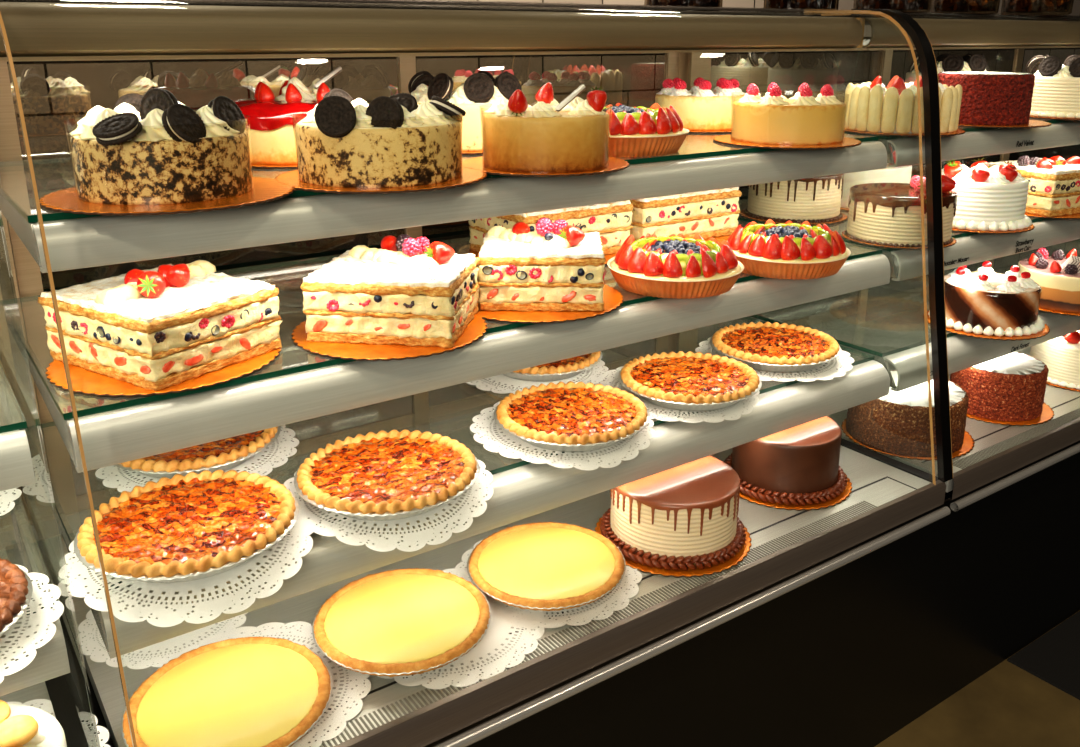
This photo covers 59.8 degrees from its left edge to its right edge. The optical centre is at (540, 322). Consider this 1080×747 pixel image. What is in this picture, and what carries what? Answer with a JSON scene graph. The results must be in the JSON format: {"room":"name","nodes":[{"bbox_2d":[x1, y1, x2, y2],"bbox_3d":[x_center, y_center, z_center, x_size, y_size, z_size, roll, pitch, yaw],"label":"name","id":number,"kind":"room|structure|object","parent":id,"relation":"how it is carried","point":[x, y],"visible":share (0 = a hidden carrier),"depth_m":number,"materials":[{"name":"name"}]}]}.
{"room":"food shop","nodes":[
{"label":"food shop","id":0,"kind":"room"},
{"bbox_2d":[434,0,1079,72],"bbox_3d":[-0.607,-1.183,3.280,13.000,3.200,0.001,-12,20,-33],"label":"wall","id":1,"kind":"structure","parent":0,"point":[1063,54],"depth_m":4.86,"materials":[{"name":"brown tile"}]},
{"bbox_2d":[875,610,1079,746],"bbox_3d":[1.172,1.084,1.313,13.000,0.001,8.200,-12,20,-33],"label":"floor","id":2,"kind":"structure","parent":0,"point":[1007,705],"depth_m":2.04,"materials":[{"name":"stone"}]},
{"bbox_2d":[0,209,99,746],"bbox_3d":[-1.167,0.432,0.932,1.226,1.472,0.844,-12,20,-33],"label":"display case","id":3,"kind":"object","parent":2,"relation":"on","point":[57,674],"visible":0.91,"depth_m":1.05,"materials":[{"name":"metal"}]},
{"bbox_2d":[0,487,21,515],"bbox_3d":[-0.863,0.256,1.257,0.300,0.003,0.299,-12,20,-33],"label":"lace doily","id":4,"kind":"object","parent":3,"relation":"on","point":[9,496],"visible":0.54,"depth_m":1.30,"materials":[{"name":"white paper"}]},
{"bbox_2d":[0,564,63,683],"bbox_3d":[-0.683,0.338,0.986,0.330,0.003,0.329,-12,20,-33],"label":"lace doily","id":5,"kind":"object","parent":3,"relation":"on","point":[44,617],"visible":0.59,"depth_m":1.01,"materials":[{"name":"white paper"}]},
{"bbox_2d":[0,558,32,636],"bbox_3d":[-0.673,0.318,0.988,0.248,0.038,0.248,6,18,18],"label":"pie","id":6,"kind":"object","parent":5,"relation":"on","point":[16,588],"visible":1,"depth_m":1.02,"materials":[{"name":"brown food"}]},
{"bbox_2d":[6,699,110,746],"bbox_3d":[-0.650,0.530,1.068,0.300,0.003,0.299,-12,20,-33],"label":"lace doily","id":7,"kind":"object","parent":3,"relation":"on","point":[47,706],"visible":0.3,"depth_m":1.19,"materials":[{"name":"white paper"}]},
{"bbox_2d":[0,700,66,746],"bbox_3d":[-0.634,0.498,1.020,0.232,0.087,0.232,-12,20,-33],"label":"cake","id":8,"kind":"object","parent":7,"relation":"on","point":[20,725],"visible":1,"depth_m":1.05,"materials":[{"name":"white food"}]},
{"bbox_2d":[0,0,952,746],"bbox_3d":[-0.047,0.204,1.682,1.488,1.472,0.844,-12,20,-33],"label":"display case","id":9,"kind":"object","parent":2,"relation":"on","point":[804,641],"visible":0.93,"depth_m":1.49,"materials":[{"name":"metal"}]},
{"bbox_2d":[39,260,281,390],"bbox_3d":[-0.482,-0.018,1.204,0.224,0.121,0.206,11,20,31],"label":"cake","id":10,"kind":"object","parent":9,"relation":"on","point":[160,327],"visible":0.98,"depth_m":1.14,"materials":[{"name":"beige food"}]},
{"bbox_2d":[45,349,280,396],"bbox_3d":[-0.481,0.043,1.212,0.282,0.004,0.283,-12,20,-33],"label":"cake board","id":11,"kind":"object","parent":9,"relation":"on","point":[85,381],"visible":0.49,"depth_m":1.12,"materials":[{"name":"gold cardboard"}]},
{"bbox_2d":[78,610,247,668],"bbox_3d":[-0.553,0.434,1.385,0.238,0.003,0.240,-12,20,-33],"label":"lace doily","id":12,"kind":"object","parent":9,"relation":"on","point":[186,638],"visible":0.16,"depth_m":1.32,"materials":[{"name":"white paper"}]},
{"bbox_2d":[39,177,294,215],"bbox_3d":[-0.444,-0.156,1.131,0.286,0.004,0.287,-12,20,-33],"label":"cake board","id":13,"kind":"object","parent":9,"relation":"on","point":[265,189],"visible":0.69,"depth_m":1.05,"materials":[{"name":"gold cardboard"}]},
{"bbox_2d":[64,88,253,204],"bbox_3d":[-0.450,-0.217,1.116,0.204,0.122,0.204,15,22,40],"label":"cheesecake","id":14,"kind":"object","parent":13,"relation":"on","point":[151,148],"visible":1,"depth_m":1.04,"materials":[{"name":"beige food"}]},
{"bbox_2d":[65,507,314,626],"bbox_3d":[-0.443,0.289,1.191,0.304,0.028,0.294,-12,20,-33],"label":"lace doily","id":15,"kind":"object","parent":9,"relation":"on","point":[167,617],"visible":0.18,"depth_m":1.10,"materials":[{"name":"white paper"}]},
{"bbox_2d":[74,470,298,582],"bbox_3d":[-0.441,0.257,1.184,0.265,0.041,0.265,3,17,9],"label":"pie","id":16,"kind":"object","parent":15,"relation":"on","point":[192,526],"visible":0.98,"depth_m":1.16,"materials":[{"name":"orange food"}]},
{"bbox_2d":[95,425,298,492],"bbox_3d":[-0.524,0.199,1.444,0.296,0.003,0.295,-12,20,-33],"label":"lace doily","id":17,"kind":"object","parent":9,"relation":"on","point":[121,485],"visible":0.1,"depth_m":1.39,"materials":[{"name":"white paper"}]},
{"bbox_2d":[115,426,280,478],"bbox_3d":[-0.529,0.180,1.437,0.255,0.039,0.255,9,19,27],"label":"pie","id":18,"kind":"object","parent":17,"relation":"on","point":[228,453],"visible":0.27,"depth_m":1.36,"materials":[{"name":"food"}]},
{"bbox_2d":[160,621,370,746],"bbox_3d":[-0.373,0.480,1.231,0.300,0.003,0.299,-12,20,-33],"label":"lace doily","id":19,"kind":"object","parent":9,"relation":"on","point":[338,716],"visible":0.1,"depth_m":1.25,"materials":[{"name":"white paper"}]},
{"bbox_2d":[121,637,332,746],"bbox_3d":[-0.391,0.480,1.183,0.252,0.030,0.252,-1,17,-3],"label":"pie","id":20,"kind":"object","parent":19,"relation":"on","point":[244,691],"visible":0.98,"depth_m":1.18,"materials":[{"name":"yellow food"}]},
{"bbox_2d":[251,164,296,168],"bbox_3d":[-0.375,-0.257,1.465,0.242,0.004,0.243,-12,20,-33],"label":"cake board","id":21,"kind":"object","parent":9,"relation":"on","point":[259,166],"visible":0.11,"depth_m":1.35,"materials":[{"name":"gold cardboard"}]},
{"bbox_2d":[233,66,354,164],"bbox_3d":[-0.375,-0.323,1.445,0.212,0.134,0.212,-12,20,-33],"label":"cheesecake","id":22,"kind":"object","parent":21,"relation":"on","point":[271,126],"visible":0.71,"depth_m":1.37,"materials":[{"name":"beige"}]},
{"bbox_2d":[274,166,486,193],"bbox_3d":[-0.214,-0.197,1.267,0.282,0.004,0.283,-12,20,-33],"label":"cake board","id":23,"kind":"object","parent":9,"relation":"on","point":[470,176],"visible":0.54,"depth_m":1.17,"materials":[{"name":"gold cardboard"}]},
{"bbox_2d":[291,88,465,187],"bbox_3d":[-0.214,-0.250,1.243,0.223,0.111,0.222,-12,20,-33],"label":"cheesecake","id":24,"kind":"object","parent":23,"relation":"on","point":[343,141],"visible":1,"depth_m":1.16,"materials":[{"name":"beige food"}]},
{"bbox_2d":[284,460,493,551],"bbox_3d":[-0.219,0.243,1.341,0.298,0.028,0.291,-13,21,-36],"label":"lace doily","id":25,"kind":"object","parent":9,"relation":"on","point":[381,544],"visible":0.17,"depth_m":1.25,"materials":[{"name":"white paper"}]},
{"bbox_2d":[294,430,479,520],"bbox_3d":[-0.215,0.216,1.323,0.257,0.040,0.257,4,17,14],"label":"pie","id":26,"kind":"object","parent":25,"relation":"on","point":[393,475],"visible":1,"depth_m":1.30,"materials":[{"name":"food"}]},
{"bbox_2d":[291,314,486,360],"bbox_3d":[-0.212,0.009,1.327,0.272,0.004,0.273,-12,20,-33],"label":"cake board","id":27,"kind":"object","parent":9,"relation":"on","point":[357,351],"visible":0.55,"depth_m":1.24,"materials":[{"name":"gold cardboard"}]},
{"bbox_2d":[301,234,479,346],"bbox_3d":[-0.204,-0.055,1.320,0.210,0.126,0.187,2,17,8],"label":"cake","id":28,"kind":"object","parent":9,"relation":"on","point":[410,295],"visible":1,"depth_m":1.25,"materials":[{"name":"beige food"}]},
{"bbox_2d":[0,2,862,56],"bbox_3d":[-0.006,-0.439,1.416,1.447,0.058,0.084,-12,20,-33],"label":"hood","id":29,"kind":"object","parent":9,"relation":"attached to","point":[33,29],"depth_m":1.24,"materials":[{"name":"silver metal"}]},
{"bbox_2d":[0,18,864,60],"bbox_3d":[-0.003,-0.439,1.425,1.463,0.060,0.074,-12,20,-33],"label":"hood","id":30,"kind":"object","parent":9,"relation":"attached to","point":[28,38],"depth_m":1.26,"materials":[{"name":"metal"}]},
{"bbox_2d":[378,569,543,688],"bbox_3d":[-0.139,0.438,1.370,0.289,0.003,0.290,-12,20,-33],"label":"lace doily","id":31,"kind":"object","parent":9,"relation":"on","point":[497,632],"visible":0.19,"depth_m":1.30,"materials":[{"name":"white paper"}]},
{"bbox_2d":[312,568,490,676],"bbox_3d":[-0.196,0.425,1.334,0.250,0.030,0.250,9,19,28],"label":"pie","id":32,"kind":"object","parent":31,"relation":"on","point":[409,621],"visible":1,"depth_m":1.31,"materials":[{"name":"yellow food"}]},
{"bbox_2d":[461,151,481,154],"bbox_3d":[-0.130,-0.305,1.623,0.242,0.004,0.243,-12,20,-33],"label":"cake board","id":33,"kind":"object","parent":9,"relation":"on","point":[463,152],"visible":0.07,"depth_m":1.51,"materials":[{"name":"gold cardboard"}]},
{"bbox_2d":[408,70,521,150],"bbox_3d":[-0.129,-0.365,1.605,0.202,0.122,0.202,-12,20,-33],"label":"cake","id":34,"kind":"object","parent":33,"relation":"on","point":[480,90],"visible":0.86,"depth_m":1.52,"materials":[{"name":"beige food"}]},
{"bbox_2d":[466,360,607,393],"bbox_3d":[-0.015,0.088,1.808,0.290,0.003,0.289,-12,20,-33],"label":"lace doily","id":35,"kind":"object","parent":9,"relation":"on","point":[482,385],"visible":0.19,"depth_m":1.74,"materials":[{"name":"white paper"}]},
{"bbox_2d":[503,351,601,380],"bbox_3d":[0.000,0.067,1.816,0.237,0.036,0.237,-15,22,-40],"label":"pie","id":36,"kind":"object","parent":35,"relation":"on","point":[570,367],"visible":0.16,"depth_m":1.73,"materials":[{"name":"food"}]},
{"bbox_2d":[469,249,615,264],"bbox_3d":[0.015,-0.139,1.812,0.306,0.004,0.307,-12,20,-33],"label":"cake board","id":37,"kind":"object","parent":9,"relation":"on","point":[609,256],"visible":0.09,"depth_m":1.76,"materials":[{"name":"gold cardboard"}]},
{"bbox_2d":[468,200,634,254],"bbox_3d":[0.018,-0.186,1.793,0.254,0.100,0.200,-12,20,-33],"label":"cake","id":38,"kind":"object","parent":37,"relation":"on","point":[612,221],"visible":0.34,"depth_m":1.74,"materials":[{"name":"beige food"}]},
{"bbox_2d":[461,157,628,176],"bbox_3d":[0.004,-0.235,1.391,0.252,0.004,0.252,-12,20,-33],"label":"cake board","id":39,"kind":"object","parent":9,"relation":"on","point":[614,164],"visible":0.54,"depth_m":1.31,"materials":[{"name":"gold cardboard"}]},
{"bbox_2d":[480,82,611,172],"bbox_3d":[0.007,-0.286,1.355,0.190,0.114,0.190,-2,17,-7],"label":"cheesecake","id":40,"kind":"object","parent":39,"relation":"on","point":[571,135],"visible":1,"depth_m":1.29,"materials":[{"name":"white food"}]},
{"bbox_2d":[455,540,641,627],"bbox_3d":[0.011,0.399,1.499,0.298,0.003,0.300,-12,20,-33],"label":"lace doily","id":41,"kind":"object","parent":9,"relation":"on","point":[620,596],"visible":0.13,"depth_m":1.40,"materials":[{"name":"white paper"}]},
{"bbox_2d":[467,522,625,610],"bbox_3d":[0.009,0.384,1.477,0.248,0.030,0.248,-5,17,-15],"label":"pie","id":42,"kind":"object","parent":41,"relation":"on","point":[544,566],"visible":1,"depth_m":1.46,"materials":[{"name":"yellow food"}]},
{"bbox_2d":[476,285,623,323],"bbox_3d":[-0.009,-0.040,1.486,0.278,0.004,0.278,-12,20,-33],"label":"cake board","id":43,"kind":"object","parent":9,"relation":"on","point":[613,299],"visible":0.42,"depth_m":1.39,"materials":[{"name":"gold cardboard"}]},
{"bbox_2d":[477,217,605,311],"bbox_3d":[0.001,-0.101,1.465,0.195,0.130,0.174,0,17,1],"label":"cake","id":44,"kind":"object","parent":43,"relation":"on","point":[563,269],"visible":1,"depth_m":1.40,"materials":[{"name":"white food"}]},
{"bbox_2d":[470,401,654,469],"bbox_3d":[0.035,0.174,1.547,0.302,0.016,0.301,-10,19,-29],"label":"lace doily","id":45,"kind":"object","parent":9,"relation":"on","point":[616,456],"visible":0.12,"depth_m":1.46,"materials":[{"name":"white paper"}]},
{"bbox_2d":[494,381,649,451],"bbox_3d":[0.050,0.154,1.527,0.253,0.039,0.253,11,20,31],"label":"pie","id":46,"kind":"object","parent":45,"relation":"on","point":[569,417],"visible":1,"depth_m":1.50,"materials":[{"name":"food"}]},
{"bbox_2d":[309,501,876,746],"bbox_3d":[0.111,0.433,1.392,1.206,0.001,0.029,-12,20,-33],"label":"vent grille","id":47,"kind":"object","parent":9,"relation":"attached to","point":[384,714],"depth_m":1.37,"materials":[{"name":"grey metal"}]},
{"bbox_2d":[602,103,688,156],"bbox_3d":[0.133,-0.324,1.562,0.226,0.075,0.226,-6,18,-20],"label":"tart","id":48,"kind":"object","parent":9,"relation":"on","point":[640,131],"visible":0.73,"depth_m":1.48,"materials":[{"name":"food"}]},
{"bbox_2d":[595,514,751,577],"bbox_3d":[0.226,0.364,1.614,0.266,0.004,0.267,-12,20,-33],"label":"cake board","id":49,"kind":"object","parent":9,"relation":"on","point":[738,557],"visible":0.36,"depth_m":1.51,"materials":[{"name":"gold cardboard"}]},
{"bbox_2d":[600,456,745,570],"bbox_3d":[0.226,0.310,1.598,0.249,0.110,0.248,-7,18,-21],"label":"cake","id":50,"kind":"object","parent":49,"relation":"on","point":[684,516],"visible":0.76,"depth_m":1.52,"materials":[{"name":"beige food"}]},
{"bbox_2d":[607,233,743,298],"bbox_3d":[0.223,-0.101,1.564,0.226,0.075,0.226,11,20,33],"label":"tart","id":51,"kind":"object","parent":9,"relation":"on","point":[673,266],"visible":1,"depth_m":1.50,"materials":[{"name":"food"}]},
{"bbox_2d":[595,366,759,422],"bbox_3d":[0.243,0.124,1.702,0.302,0.010,0.303,-12,20,-33],"label":"lace doily","id":52,"kind":"object","parent":9,"relation":"on","point":[738,409],"visible":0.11,"depth_m":1.61,"materials":[{"name":"white paper"}]},
{"bbox_2d":[618,351,761,410],"bbox_3d":[0.265,0.106,1.680,0.253,0.039,0.253,4,17,14],"label":"pie","id":53,"kind":"object","parent":52,"relation":"on","point":[689,381],"visible":1,"depth_m":1.65,"materials":[{"name":"food"}]},
{"bbox_2d":[644,0,722,6],"bbox_3d":[0.313,-0.761,2.052,0.174,0.160,0.174,-12,20,-33],"label":"jar","id":54,"kind":"object","parent":9,"relation":"on","point":[685,3],"visible":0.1,"depth_m":2.01,"materials":[{"name":"clear glass"}]},
{"bbox_2d":[689,130,729,133],"bbox_3d":[0.330,-0.406,1.955,0.230,0.004,0.230,-12,20,-33],"label":"cake board","id":55,"kind":"object","parent":9,"relation":"on","point":[690,131],"visible":0.13,"depth_m":1.85,"materials":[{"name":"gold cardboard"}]},
{"bbox_2d":[655,77,745,130],"bbox_3d":[0.330,-0.454,1.940,0.188,0.097,0.188,-12,20,-33],"label":"cheesecake","id":56,"kind":"object","parent":55,"relation":"on","point":[700,108],"visible":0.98,"depth_m":1.87,"materials":[{"name":"white food"}]},
{"bbox_2d":[703,234,730,243],"bbox_3d":[0.246,-0.186,1.967,0.306,0.004,0.307,-12,20,-33],"label":"cake board","id":57,"kind":"object","parent":9,"relation":"on","point":[719,239],"visible":0.02,"depth_m":1.91,"materials":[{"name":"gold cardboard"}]},
{"bbox_2d":[627,187,741,240],"bbox_3d":[0.249,-0.233,1.948,0.272,0.101,0.200,-12,20,-33],"label":"cake","id":58,"kind":"object","parent":57,"relation":"on","point":[710,213],"visible":0.49,"depth_m":1.87,"materials":[{"name":"beige food"}]},
{"bbox_2d":[695,337,853,381],"bbox_3d":[0.466,0.066,1.885,0.312,0.006,0.309,-12,20,-33],"label":"lace doily","id":59,"kind":"object","parent":9,"relation":"on","point":[706,344],"visible":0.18,"depth_m":1.79,"materials":[{"name":"white paper"}]},
{"bbox_2d":[710,322,840,372],"bbox_3d":[0.463,0.050,1.865,0.253,0.039,0.253,-6,18,-19],"label":"pie","id":60,"kind":"object","parent":59,"relation":"on","point":[775,347],"visible":1,"depth_m":1.84,"materials":[{"name":"food"}]},
{"bbox_2d":[713,134,861,149],"bbox_3d":[0.444,-0.330,1.703,0.260,0.004,0.261,-12,20,-33],"label":"cake board","id":61,"kind":"object","parent":9,"relation":"on","point":[724,139],"visible":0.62,"depth_m":1.62,"materials":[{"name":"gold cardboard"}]},
{"bbox_2d":[730,83,848,144],"bbox_3d":[0.447,-0.381,1.699,0.206,0.097,0.206,0,17,1],"label":"cheesecake","id":62,"kind":"object","parent":61,"relation":"on","point":[803,118],"visible":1,"depth_m":1.62,"materials":[{"name":"white food"}]},
{"bbox_2d":[727,219,850,279],"bbox_3d":[0.437,-0.136,1.681,0.226,0.075,0.226,-12,21,-35],"label":"tart","id":63,"kind":"object","parent":9,"relation":"on","point":[789,250],"visible":1,"depth_m":1.61,"materials":[{"name":"food"}]},
{"bbox_2d":[739,475,851,510],"bbox_3d":[0.470,0.302,1.818,0.252,0.004,0.252,-12,20,-33],"label":"cake board","id":64,"kind":"object","parent":9,"relation":"on","point":[847,491],"visible":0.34,"depth_m":1.72,"materials":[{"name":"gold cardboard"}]},
{"bbox_2d":[723,416,847,505],"bbox_3d":[0.468,0.247,1.800,0.237,0.112,0.236,-14,22,-38],"label":"chocolate cake","id":65,"kind":"object","parent":64,"relation":"on","point":[800,463],"visible":0.79,"depth_m":1.72,"materials":[{"name":"brown food"}]},
{"bbox_2d":[9,144,1079,542],"bbox_3d":[-0.025,-0.123,3.643,8.000,0.960,0.560,-12,20,-33],"label":"shelf","id":66,"kind":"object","parent":2,"relation":"on","point":[1002,265],"depth_m":5.16,"materials":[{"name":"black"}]},
{"bbox_2d":[667,10,1079,729],"bbox_3d":[1.169,-0.044,2.497,1.500,1.472,0.844,-12,20,-33],"label":"display case","id":67,"kind":"object","parent":2,"relation":"on","point":[1000,571],"visible":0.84,"depth_m":2.11,"materials":[{"name":"metal"}]},
{"bbox_2d":[740,209,847,224],"bbox_3d":[0.584,-0.250,2.178,0.242,0.004,0.243,-12,20,-33],"label":"cake board","id":68,"kind":"object","parent":67,"relation":"on","point":[742,213],"visible":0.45,"depth_m":2.10,"materials":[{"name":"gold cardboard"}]},
{"bbox_2d":[744,174,843,222],"bbox_3d":[0.584,-0.300,2.163,0.222,0.103,0.222,-7,18,-22],"label":"cake","id":69,"kind":"object","parent":68,"relation":"on","point":[814,199],"visible":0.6,"depth_m":2.08,"materials":[{"name":"beige food"}]},
{"bbox_2d":[766,0,838,9],"bbox_3d":[0.571,-0.756,2.051,0.164,0.151,0.164,8,19,24],"label":"jar","id":70,"kind":"object","parent":67,"relation":"on","point":[771,4],"visible":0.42,"depth_m":2.02,"materials":[{"name":"clear glass"}]},
{"bbox_2d":[853,0,931,11],"bbox_3d":[0.816,-0.796,2.167,0.174,0.160,0.174,6,18,20],"label":"jar","id":71,"kind":"object","parent":67,"relation":"on","point":[908,5],"visible":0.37,"depth_m":2.13,"materials":[{"name":"clear glass"}]},
{"bbox_2d":[841,230,956,249],"bbox_3d":[0.734,-0.175,1.931,0.222,0.004,0.223,-12,20,-33],"label":"cake board","id":72,"kind":"object","parent":67,"relation":"on","point":[842,233],"visible":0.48,"depth_m":1.86,"materials":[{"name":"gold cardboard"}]},
{"bbox_2d":[845,175,957,246],"bbox_3d":[0.733,-0.238,1.910,0.210,0.129,0.210,0,17,1],"label":"cake","id":73,"kind":"object","parent":72,"relation":"on","point":[885,214],"visible":0.79,"depth_m":1.84,"materials":[{"name":"beige food"}]},
{"bbox_2d":[845,129,965,136],"bbox_3d":[0.726,-0.390,1.900,0.244,0.004,0.245,-12,20,-33],"label":"cake board","id":74,"kind":"object","parent":67,"relation":"on","point":[959,131],"visible":0.36,"depth_m":1.81,"materials":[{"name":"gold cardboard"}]},
{"bbox_2d":[844,75,962,133],"bbox_3d":[0.722,-0.440,1.882,0.220,0.102,0.223,-12,20,-33],"label":"cake","id":75,"kind":"object","parent":74,"relation":"on","point":[872,107],"visible":0.8,"depth_m":1.81,"materials":[{"name":"white food"}]},
{"bbox_2d":[841,419,974,460],"bbox_3d":[0.788,0.239,2.026,0.268,0.004,0.269,-12,20,-33],"label":"cake board","id":76,"kind":"object","parent":67,"relation":"on","point":[968,441],"visible":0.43,"depth_m":1.95,"materials":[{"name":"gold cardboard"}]},
{"bbox_2d":[846,370,968,456],"bbox_3d":[0.779,0.188,2.004,0.240,0.107,0.240,-12,20,-33],"label":"cake","id":77,"kind":"object","parent":76,"relation":"on","point":[898,423],"visible":0.59,"depth_m":1.92,"materials":[{"name":"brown food"}]},
{"bbox_2d":[930,0,999,13],"bbox_3d":[1.014,-0.807,2.232,0.154,0.141,0.154,5,18,17],"label":"jar","id":78,"kind":"object","parent":67,"relation":"on","point":[940,5],"visible":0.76,"depth_m":2.20,"materials":[{"name":"clear glass"}]},
{"bbox_2d":[854,17,1079,47],"bbox_3d":[1.214,-0.687,2.233,1.468,0.058,0.084,-12,20,-33],"label":"hood","id":79,"kind":"object","parent":67,"relation":"attached to","point":[941,33],"depth_m":2.01,"materials":[{"name":"silver metal"}]},
{"bbox_2d":[861,46,1079,49],"bbox_3d":[1.217,-0.687,2.242,1.484,0.060,0.074,-12,20,-33],"label":"hood","id":80,"kind":"object","parent":67,"relation":"attached to","point":[864,47],"depth_m":1.98,"materials":[{"name":"metal"}]},
{"bbox_2d":[923,310,1049,340],"bbox_3d":[0.992,-0.001,2.101,0.258,0.004,0.259,-12,20,-33],"label":"cake board","id":81,"kind":"object","parent":67,"relation":"on","point":[1045,331],"visible":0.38,"depth_m":2.00,"materials":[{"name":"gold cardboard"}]},
{"bbox_2d":[928,261,1044,336],"bbox_3d":[0.993,-0.061,2.083,0.238,0.123,0.238,5,17,15],"label":"cake","id":82,"kind":"object","parent":81,"relation":"on","point":[984,301],"visible":0.96,"depth_m":2.01,"materials":[{"name":"food"}]},
{"bbox_2d":[952,224,1034,233],"bbox_3d":[0.960,-0.222,2.085,0.242,0.004,0.243,-12,20,-33],"label":"cake board","id":83,"kind":"object","parent":67,"relation":"on","point":[1031,227],"visible":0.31,"depth_m":1.98,"materials":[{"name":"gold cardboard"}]},
{"bbox_2d":[941,158,1031,230],"bbox_3d":[0.959,-0.288,2.064,0.234,0.136,0.232,-14,22,-38],"label":"cake","id":84,"kind":"object","parent":83,"relation":"on","point":[994,198],"visible":0.76,"depth_m":1.99,"materials":[{"name":"white food"}]},
{"bbox_2d":[958,120,1051,127],"bbox_3d":[0.983,-0.442,2.071,0.254,0.004,0.254,-12,20,-33],"label":"cake board","id":85,"kind":"object","parent":67,"relation":"on","point":[1032,123],"visible":0.41,"depth_m":1.97,"materials":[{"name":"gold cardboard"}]},
{"bbox_2d":[938,72,1034,124],"bbox_3d":[0.963,-0.492,2.050,0.197,0.104,0.198,-12,20,-33],"label":"cake","id":86,"kind":"object","parent":85,"relation":"on","point":[988,98],"visible":0.78,"depth_m":1.97,"materials":[{"name":"red food"}]},
{"bbox_2d":[966,402,1053,425],"bbox_3d":[1.055,0.192,2.182,0.242,0.004,0.243,-12,20,-33],"label":"cake board","id":87,"kind":"object","parent":67,"relation":"on","point":[1047,414],"visible":0.26,"depth_m":2.09,"materials":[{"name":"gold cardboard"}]},
{"bbox_2d":[950,352,1048,421],"bbox_3d":[1.049,0.139,2.162,0.200,0.109,0.199,0,17,1],"label":"cake","id":88,"kind":"object","parent":87,"relation":"on","point":[1012,386],"visible":0.77,"depth_m":2.08,"materials":[{"name":"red food"}]},
{"bbox_2d":[953,408,1079,468],"bbox_3d":[1.332,0.184,2.211,1.231,0.001,0.029,-12,20,-33],"label":"vent grille","id":89,"kind":"object","parent":67,"relation":"attached to","point":[986,453],"depth_m":1.99,"materials":[{"name":"grey"}]},
{"bbox_2d":[1001,0,1073,14],"bbox_3d":[1.231,-0.838,2.318,0.164,0.151,0.164,4,17,13],"label":"jar","id":90,"kind":"object","parent":67,"relation":"on","point":[1017,6],"visible":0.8,"depth_m":2.28,"materials":[{"name":"clear glass"}]},
{"bbox_2d":[1025,212,1079,218],"bbox_3d":[1.208,-0.277,2.267,0.286,0.004,0.287,-12,20,-33],"label":"cake board","id":91,"kind":"object","parent":67,"relation":"on","point":[1073,216],"visible":0.21,"depth_m":2.15,"materials":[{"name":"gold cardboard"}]},
{"bbox_2d":[988,155,1079,216],"bbox_3d":[1.206,-0.337,2.244,0.219,0.128,0.200,-8,19,-26],"label":"cake","id":92,"kind":"object","parent":91,"relation":"on","point":[1054,182],"visible":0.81,"depth_m":2.15,"materials":[{"name":"beige food"}]},
{"bbox_2d":[1030,116,1079,120],"bbox_3d":[1.261,-0.493,2.240,0.254,0.004,0.254,-12,20,-33],"label":"cake board","id":93,"kind":"object","parent":67,"relation":"on","point":[1036,117],"visible":0.25,"depth_m":2.15,"materials":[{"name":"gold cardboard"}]},
{"bbox_2d":[1025,55,1079,118],"bbox_3d":[1.261,-0.560,2.220,0.246,0.137,0.246,8,19,24],"label":"cake","id":94,"kind":"object","parent":93,"relation":"on","point":[1056,90],"visible":0.91,"depth_m":2.16,"materials":[{"name":"white food"}]},
{"bbox_2d":[1039,308,1079,316],"bbox_3d":[1.267,-0.051,2.266,0.258,0.004,0.259,-12,20,-33],"label":"cake board","id":95,"kind":"object","parent":67,"relation":"on","point":[1040,309],"visible":0.19,"depth_m":2.17,"materials":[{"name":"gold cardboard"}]},
{"bbox_2d":[1018,248,1079,313],"bbox_3d":[1.267,-0.109,2.248,0.234,0.119,0.233,13,21,36],"label":"cake","id":96,"kind":"object","parent":95,"relation":"on","point":[1058,276],"visible":0.96,"depth_m":2.18,"materials":[{"name":"beige food"}]},
{"bbox_2d":[1046,382,1079,391],"bbox_3d":[1.360,0.133,2.374,0.262,0.004,0.263,-12,20,-33],"label":"cake board","id":97,"kind":"object","parent":67,"relation":"on","point":[1047,383],"visible":0.16,"depth_m":2.29,"materials":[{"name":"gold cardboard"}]},
{"bbox_2d":[1029,330,1079,389],"bbox_3d":[1.360,0.069,2.355,0.254,0.130,0.254,-10,19,-29],"label":"cake","id":98,"kind":"object","parent":97,"relation":"on","point":[1061,355],"visible":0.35,"depth_m":2.29,"materials":[{"name":"beige food"}]},
{"bbox_3d":[0.802,-0.293,2.322,0.237,0.004,0.237,-12,20,-33],"label":"cake board","id":99,"kind":"object","parent":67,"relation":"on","visible":0},
{"bbox_2d":[840,148,911,207],"bbox_3d":[0.802,-0.360,2.301,0.196,0.135,0.197,-12,20,-33],"label":"cake","id":100,"kind":"object","parent":99,"relation":"on","point":[902,174],"visible":0.19,"depth_m":2.22,"materials":[{"name":"white food"}]},
{"bbox_3d":[1.042,-0.551,2.432,0.236,0.004,0.237,-12,20,-33],"label":"cake board","id":101,"kind":"object","parent":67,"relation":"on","visible":0},
{"bbox_2d":[905,53,988,82],"bbox_3d":[1.042,-0.619,2.412,0.201,0.138,0.200,-3,17,-9],"label":"cake","id":102,"kind":"object","parent":101,"relation":"on","point":[945,62],"visible":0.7,"depth_m":2.33,"materials":[{"name":"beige food"}]},
{"bbox_2d":[1007,611,1079,699],"bbox_3d":[2.898,0.884,1.957,2.600,0.006,2.525,-12,20,-33],"label":"floor mat","id":103,"kind":"object","parent":2,"relation":"on","point":[1054,657],"visible":1,"depth_m":2.24,"materials":[{"name":"black"}]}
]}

